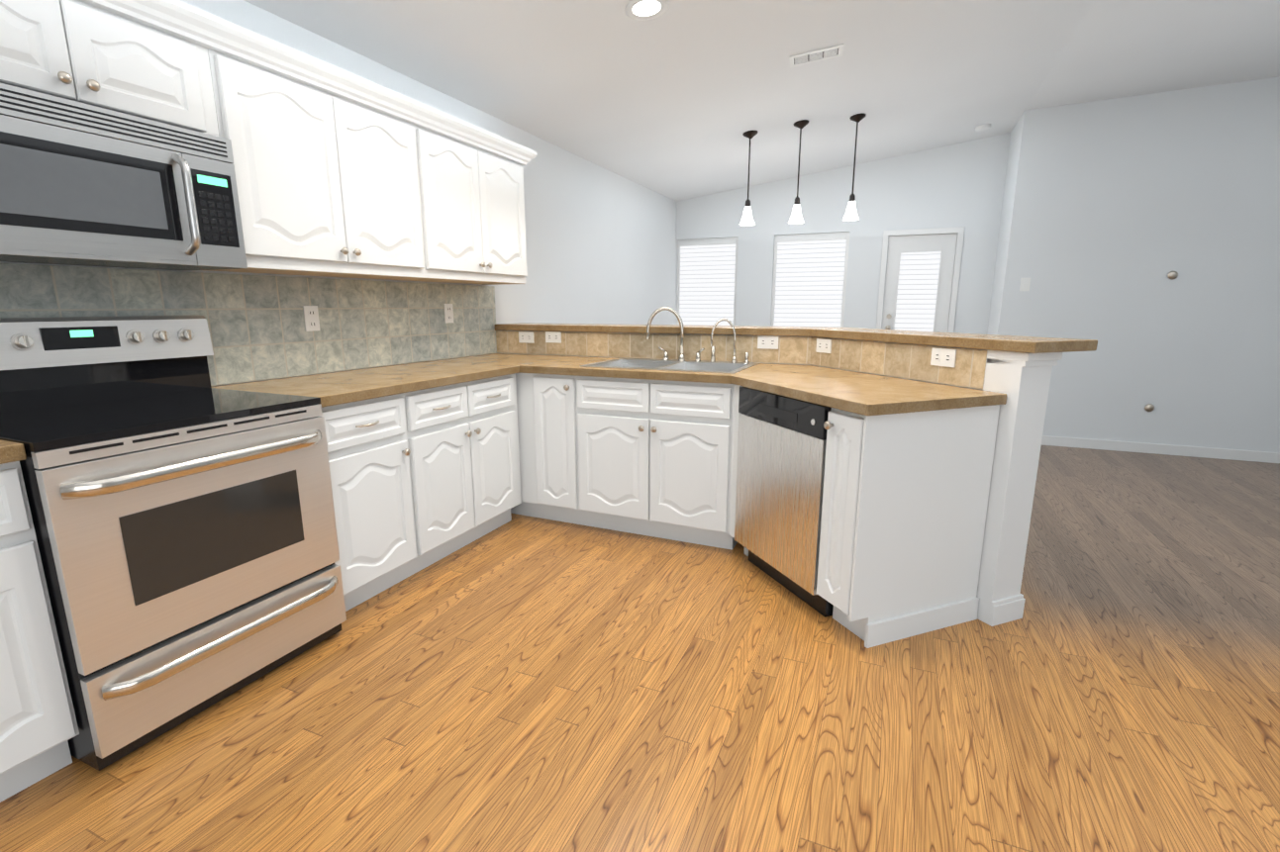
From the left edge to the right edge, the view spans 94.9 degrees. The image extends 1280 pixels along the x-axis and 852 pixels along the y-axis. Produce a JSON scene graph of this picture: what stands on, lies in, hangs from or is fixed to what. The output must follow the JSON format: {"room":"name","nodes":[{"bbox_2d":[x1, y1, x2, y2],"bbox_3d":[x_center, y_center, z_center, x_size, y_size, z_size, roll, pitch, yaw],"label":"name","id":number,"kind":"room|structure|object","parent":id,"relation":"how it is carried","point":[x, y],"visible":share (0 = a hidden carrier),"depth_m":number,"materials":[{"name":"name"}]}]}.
{"room":"kitchen","nodes":[
{"label":"kitchen","id":0,"kind":"room"},
{"bbox_2d":[0,0,676,387],"bbox_3d":[-1.572,-0.563,2.817,0.120,2.439,10.018,5,13,23],"label":"wall","id":1,"kind":"structure","parent":0,"point":[600,246],"depth_m":4.75,"materials":[{"name":"paint"}]},
{"bbox_2d":[0,0,229,139],"bbox_3d":[-1.749,-1.111,1.703,0.326,0.370,0.799,5,13,23],"label":"upper cabinet","id":2,"kind":"object","parent":1,"relation":"attached to","point":[157,60],"depth_m":1.76,"materials":[{"name":"white wood"}]},
{"bbox_2d":[0,83,247,270],"bbox_3d":[-1.696,-0.714,1.774,0.422,0.427,0.767,5,13,23],"label":"over-the-range microwave","id":3,"kind":"object","parent":2,"relation":"attached to","point":[84,184],"visible":1,"depth_m":1.73,"materials":[{"name":"silver metal"}]},
{"bbox_2d":[0,263,496,386],"bbox_3d":[-1.707,-0.388,2.368,0.008,0.444,3.639,5,13,23],"label":"backsplash","id":4,"kind":"structure","parent":1,"relation":"attached to","point":[257,332],"depth_m":2.60,"materials":[{"name":"stone"}]},
{"bbox_2d":[302,305,320,331],"bbox_3d":[-1.530,-0.501,2.741,0.007,0.115,0.072,5,13,23],"label":"electrical outlet","id":5,"kind":"object","parent":4,"relation":"attached to","point":[311,318],"visible":1,"depth_m":2.74,"materials":[{"name":"plastic"}]},
{"bbox_2d":[443,303,453,323],"bbox_3d":[-1.161,-0.684,3.571,0.007,0.115,0.072,5,13,23],"label":"electrical outlet","id":6,"kind":"object","parent":4,"relation":"attached to","point":[448,313],"visible":1,"depth_m":3.56,"materials":[{"name":"plastic"}]},
{"bbox_2d":[209,15,431,281],"bbox_3d":[-1.404,-1.064,2.525,0.326,0.793,0.932,5,13,23],"label":"upper cabinet","id":7,"kind":"object","parent":1,"relation":"attached to","point":[340,172],"depth_m":2.38,"materials":[{"name":"white wood"}]},
{"bbox_2d":[419,102,527,285],"bbox_3d":[-1.039,-1.232,3.347,0.326,0.793,0.898,5,13,23],"label":"upper cabinet","id":8,"kind":"object","parent":1,"relation":"attached to","point":[474,177],"depth_m":3.22,"materials":[{"name":"white wood"}]},
{"bbox_2d":[0,445,1279,851],"bbox_3d":[1.639,0.941,1.702,7.120,0.060,10.018,5,13,23],"label":"floor","id":9,"kind":"structure","parent":0,"point":[519,683],"depth_m":1.81,"materials":[{"name":"brown wood"}]},
{"bbox_2d":[0,461,79,802],"bbox_3d":[-1.933,0.571,1.186,0.660,0.872,0.942,5,13,23],"label":"base cabinet","id":10,"kind":"object","parent":9,"relation":"on","point":[39,728],"visible":0.98,"depth_m":1.44,"materials":[{"name":"white wood"}]},
{"bbox_2d":[0,439,26,464],"bbox_3d":[-1.942,0.123,1.088,0.640,0.040,0.963,5,13,23],"label":"countertop","id":11,"kind":"structure","parent":10,"relation":"on","point":[10,451],"depth_m":1.38,"materials":[{"name":"laminate"}]},
{"bbox_2d":[0,315,346,771],"bbox_3d":[-1.548,0.258,1.906,0.733,1.195,0.786,5,13,23],"label":"range","id":12,"kind":"object","parent":9,"relation":"on","point":[182,513],"visible":0.96,"depth_m":1.76,"materials":[{"name":"silver metal"}]},
{"bbox_2d":[318,392,425,611],"bbox_3d":[-1.366,0.300,2.507,0.627,0.872,0.437,5,13,23],"label":"base cabinet","id":13,"kind":"object","parent":9,"relation":"on","point":[372,451],"depth_m":2.40,"materials":[{"name":"white wood"}]},
{"bbox_2d":[409,373,521,567],"bbox_3d":[-1.115,0.184,3.074,0.627,0.872,0.823,5,13,23],"label":"base cabinet","id":14,"kind":"object","parent":9,"relation":"on","point":[422,479],"depth_m":2.90,"materials":[{"name":"white wood"}]},
{"bbox_2d":[510,373,538,517],"bbox_3d":[-0.788,0.054,3.711,0.710,0.872,0.627,5,13,23],"label":"base cabinet","id":15,"kind":"object","parent":9,"relation":"on","point":[529,507],"depth_m":3.33,"materials":[{"name":"white wood"}]},
{"bbox_2d":[211,358,522,407],"bbox_3d":[-1.192,-0.221,2.766,0.660,0.040,1.235,5,13,23],"label":"countertop","id":16,"kind":"structure","parent":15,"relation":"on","point":[342,387],"depth_m":2.59,"materials":[{"name":"laminate"}]},
{"bbox_2d":[458,306,921,382],"bbox_3d":[0.216,-0.388,3.163,2.906,0.501,0.660,5,13,23],"label":"countertop","id":17,"kind":"structure","parent":15,"relation":"on","point":[681,369],"depth_m":3.24,"materials":[{"name":"laminate"}]},
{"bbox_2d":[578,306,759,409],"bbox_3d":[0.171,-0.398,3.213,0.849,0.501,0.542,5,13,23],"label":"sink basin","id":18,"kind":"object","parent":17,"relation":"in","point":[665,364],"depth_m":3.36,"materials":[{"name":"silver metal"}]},
{"bbox_2d":[534,373,578,524],"bbox_3d":[-0.341,0.093,3.521,0.264,0.872,0.627,5,13,23],"label":"base cabinet","id":19,"kind":"object","parent":9,"relation":"on","point":[555,403],"depth_m":3.23,"materials":[{"name":"white wood"}]},
{"bbox_2d":[496,330,789,364],"bbox_3d":[0.027,-0.058,3.765,2.154,1.068,0.130,5,13,23],"label":"wall","id":20,"kind":"structure","parent":9,"relation":"on","point":[772,363],"depth_m":3.65,"materials":[{"name":"tile"}]},
{"bbox_2d":[494,322,791,335],"bbox_3d":[0.541,-0.574,3.514,3.192,0.040,0.341,5,13,23],"label":"countertop","id":21,"kind":"structure","parent":20,"relation":"on","point":[591,328],"depth_m":3.62,"materials":[{"name":"laminate"}]},
{"bbox_2d":[574,376,737,550],"bbox_3d":[0.176,0.138,3.301,0.864,0.872,0.627,5,13,23],"label":"base cabinet","id":22,"kind":"object","parent":9,"relation":"on","point":[646,457],"depth_m":3.01,"materials":[{"name":"white wood"}]},
{"bbox_2d":[729,385,748,556],"bbox_3d":[0.603,0.221,2.893,0.265,0.872,0.265,5,13,23],"label":"base cabinet","id":23,"kind":"object","parent":9,"relation":"on","point":[737,388],"depth_m":2.83,"materials":[{"name":"white wood"}]},
{"bbox_2d":[703,370,1006,416],"bbox_3d":[0.798,-0.115,2.251,1.086,0.040,0.617,5,13,23],"label":"countertop","id":24,"kind":"structure","parent":23,"relation":"on","point":[864,394],"depth_m":2.23,"materials":[{"name":"laminate"}]},
{"bbox_2d":[734,386,833,617],"bbox_3d":[0.850,0.276,2.632,0.609,0.868,0.604,-5,12,-21],"label":"dishwasher","id":25,"kind":"object","parent":9,"relation":"on","point":[781,455],"visible":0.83,"depth_m":2.46,"materials":[{"name":"silver metal"}]},
{"bbox_2d":[798,336,986,390],"bbox_3d":[1.171,0.141,2.795,0.839,1.068,0.720,5,13,23],"label":"wall","id":26,"kind":"structure","parent":9,"relation":"on","point":[811,337],"depth_m":2.63,"materials":[{"name":"tile"}]},
{"bbox_2d":[495,330,986,390],"bbox_3d":[0.173,-0.396,3.139,2.838,0.150,0.753,5,13,23],"label":"backsplash","id":27,"kind":"structure","parent":26,"relation":"attached to","point":[907,361],"depth_m":3.27,"materials":[{"name":"tile"}]},
{"bbox_2d":[518,331,534,343],"bbox_3d":[-0.757,-0.591,3.916,0.115,0.072,0.007,5,13,23],"label":"electrical outlet","id":28,"kind":"object","parent":27,"relation":"attached to","point":[526,337],"visible":1,"depth_m":3.91,"materials":[{"name":"plastic"}]},
{"bbox_2d":[545,331,561,343],"bbox_3d":[-0.566,-0.580,3.833,0.115,0.072,0.007,5,13,23],"label":"electrical outlet","id":29,"kind":"object","parent":27,"relation":"attached to","point":[552,337],"visible":1,"depth_m":3.83,"materials":[{"name":"plastic"}]},
{"bbox_2d":[757,335,779,349],"bbox_3d":[0.715,-0.469,3.289,0.115,0.072,0.007,5,13,23],"label":"electrical outlet","id":30,"kind":"object","parent":27,"relation":"attached to","point":[768,342],"visible":1,"depth_m":3.29,"materials":[{"name":"plastic"}]},
{"bbox_2d":[815,338,831,353],"bbox_3d":[0.969,-0.424,3.101,0.007,0.072,0.115,-5,12,-21],"label":"electrical outlet","id":31,"kind":"object","parent":27,"relation":"attached to","point":[824,345],"visible":1,"depth_m":3.10,"materials":[{"name":"plastic"}]},
{"bbox_2d":[930,347,956,367],"bbox_3d":[1.245,-0.282,2.416,0.007,0.072,0.115,-5,12,-21],"label":"electrical outlet","id":32,"kind":"object","parent":27,"relation":"attached to","point":[943,357],"visible":1,"depth_m":2.41,"materials":[{"name":"plastic"}]},
{"bbox_2d":[776,326,1097,353],"bbox_3d":[1.255,-0.379,2.564,1.113,0.040,0.870,5,13,23],"label":"countertop","id":33,"kind":"structure","parent":26,"relation":"on","point":[1029,344],"depth_m":2.40,"materials":[{"name":"laminate"}]},
{"bbox_2d":[816,404,999,648],"bbox_3d":[1.019,0.350,2.263,0.602,0.872,0.589,5,13,23],"label":"base cabinet","id":34,"kind":"object","parent":9,"relation":"on","point":[905,502],"depth_m":2.16,"materials":[{"name":"white wood"}]},
{"bbox_2d":[976,349,1062,626],"bbox_3d":[1.432,0.243,2.299,0.180,1.072,0.163,-5,12,-21],"label":"column","id":35,"kind":"structure","parent":9,"relation":"on","point":[1022,380],"depth_m":2.23,"materials":[{"name":"paint"}]},
{"bbox_2d":[244,0,1279,200],"bbox_3d":[1.670,-1.736,1.074,7.240,0.585,10.138,5,13,23],"label":"ceiling","id":36,"kind":"structure","parent":0,"point":[676,100],"depth_m":3.61,"materials":[{"name":"paint"}]},
{"bbox_2d":[625,0,668,20],"bbox_3d":[0.032,-1.950,2.744,0.203,0.030,0.204,5,13,23],"label":"recessed light","id":37,"kind":"object","parent":36,"relation":"in","point":[641,10],"visible":1,"depth_m":2.75,"materials":[{"name":"paint"}]},
{"bbox_2d":[739,130,757,225],"bbox_3d":[0.886,-2.016,4.796,0.124,0.711,0.124,5,13,23],"label":"pendant light","id":38,"kind":"object","parent":36,"relation":"hanging from","point":[746,219],"visible":1,"depth_m":4.81,"materials":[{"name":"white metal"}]},
{"bbox_2d":[787,119,808,223],"bbox_3d":[1.266,-2.018,4.689,0.124,0.756,0.124,5,13,23],"label":"pendant light","id":39,"kind":"object","parent":36,"relation":"hanging from","point":[796,217],"visible":1,"depth_m":4.71,"materials":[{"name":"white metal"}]},
{"bbox_2d":[788,43,843,67],"bbox_3d":[1.032,-2.169,3.445,0.299,0.045,0.150,3,12,15],"label":"ceiling vent","id":40,"kind":"object","parent":36,"relation":"in","point":[820,54],"visible":1,"depth_m":3.44,"materials":[{"name":"metal"}]},
{"bbox_2d":[842,113,866,220],"bbox_3d":[1.707,-2.054,4.686,0.124,0.780,0.124,5,13,23],"label":"pendant light","id":41,"kind":"object","parent":36,"relation":"hanging from","point":[850,214],"visible":1,"depth_m":4.71,"materials":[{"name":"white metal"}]},
{"bbox_2d":[974,123,990,132],"bbox_3d":[3.065,-2.664,5.257,0.131,0.045,0.130,5,13,23],"label":"smoke detector","id":42,"kind":"object","parent":36,"relation":"attached to","point":[982,128],"visible":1,"depth_m":5.22,"materials":[{"name":"paint"}]},
{"bbox_2d":[675,132,1010,334],"bbox_3d":[1.990,-1.708,6.511,3.352,3.200,0.120,5,13,23],"label":"wall","id":43,"kind":"structure","parent":0,"point":[959,185],"depth_m":6.17,"materials":[{"name":"paint"}]},
{"bbox_2d":[676,237,738,325],"bbox_3d":[0.799,-1.528,7.059,0.749,1.383,0.070,5,13,23],"label":"nook window","id":44,"kind":"structure","parent":43,"relation":"in","point":[707,272],"depth_m":7.01,"materials":[{"name":"paint"}]},
{"bbox_2d":[771,231,849,327],"bbox_3d":[1.885,-1.433,6.597,0.799,1.383,0.070,5,13,23],"label":"nook window","id":45,"kind":"structure","parent":43,"relation":"in","point":[809,282],"depth_m":6.55,"materials":[{"name":"paint"}]},
{"bbox_2d":[876,226,964,332],"bbox_3d":[2.888,-1.032,6.201,0.745,1.997,0.132,5,13,23],"label":"patio door","id":46,"kind":"structure","parent":43,"relation":"in","point":[920,272],"depth_m":6.11,"materials":[{"name":"paint"}]},
{"bbox_2d":[986,114,1022,334],"bbox_3d":[3.468,-1.516,5.574,0.120,3.200,0.699,5,13,23],"label":"wall","id":47,"kind":"structure","parent":0,"point":[1005,222],"depth_m":5.46,"materials":[{"name":"paint"}]},
{"bbox_2d":[995,76,1279,453],"bbox_3d":[4.923,-1.300,4.517,3.648,3.200,0.120,5,13,23],"label":"wall","id":48,"kind":"structure","parent":0,"point":[1122,208],"depth_m":4.78,"materials":[{"name":"paint"}]},
{"bbox_2d":[1019,277,1031,291],"bbox_3d":[3.371,-1.239,5.143,0.072,0.115,0.010,5,13,23],"label":"switch plate","id":49,"kind":"object","parent":48,"relation":"attached to","point":[1025,284],"visible":1,"depth_m":5.14,"materials":[{"name":"plastic"}]},
{"bbox_2d":[1144,403,1154,411],"bbox_3d":[4.292,-0.152,4.954,0.068,0.068,0.017,5,13,23],"label":"wall-mounted unit","id":50,"kind":"object","parent":48,"relation":"attached to","point":[1148,407],"visible":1,"depth_m":4.95,"materials":[{"name":"silver metal"}]},
{"bbox_2d":[1041,435,1279,463],"bbox_3d":[4.896,0.238,4.769,3.646,0.084,0.013,5,13,23],"label":"baseboard","id":51,"kind":"structure","parent":48,"relation":"attached to","point":[1224,453],"depth_m":4.96,"materials":[{"name":"paint"}]},
{"bbox_2d":[1167,271,1178,279],"bbox_3d":[4.292,-1.216,4.736,0.068,0.068,0.017,5,13,23],"label":"wall-mounted unit","id":52,"kind":"object","parent":48,"relation":"attached to","point":[1172,274],"visible":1,"depth_m":4.73,"materials":[{"name":"silver metal"}]}
]}

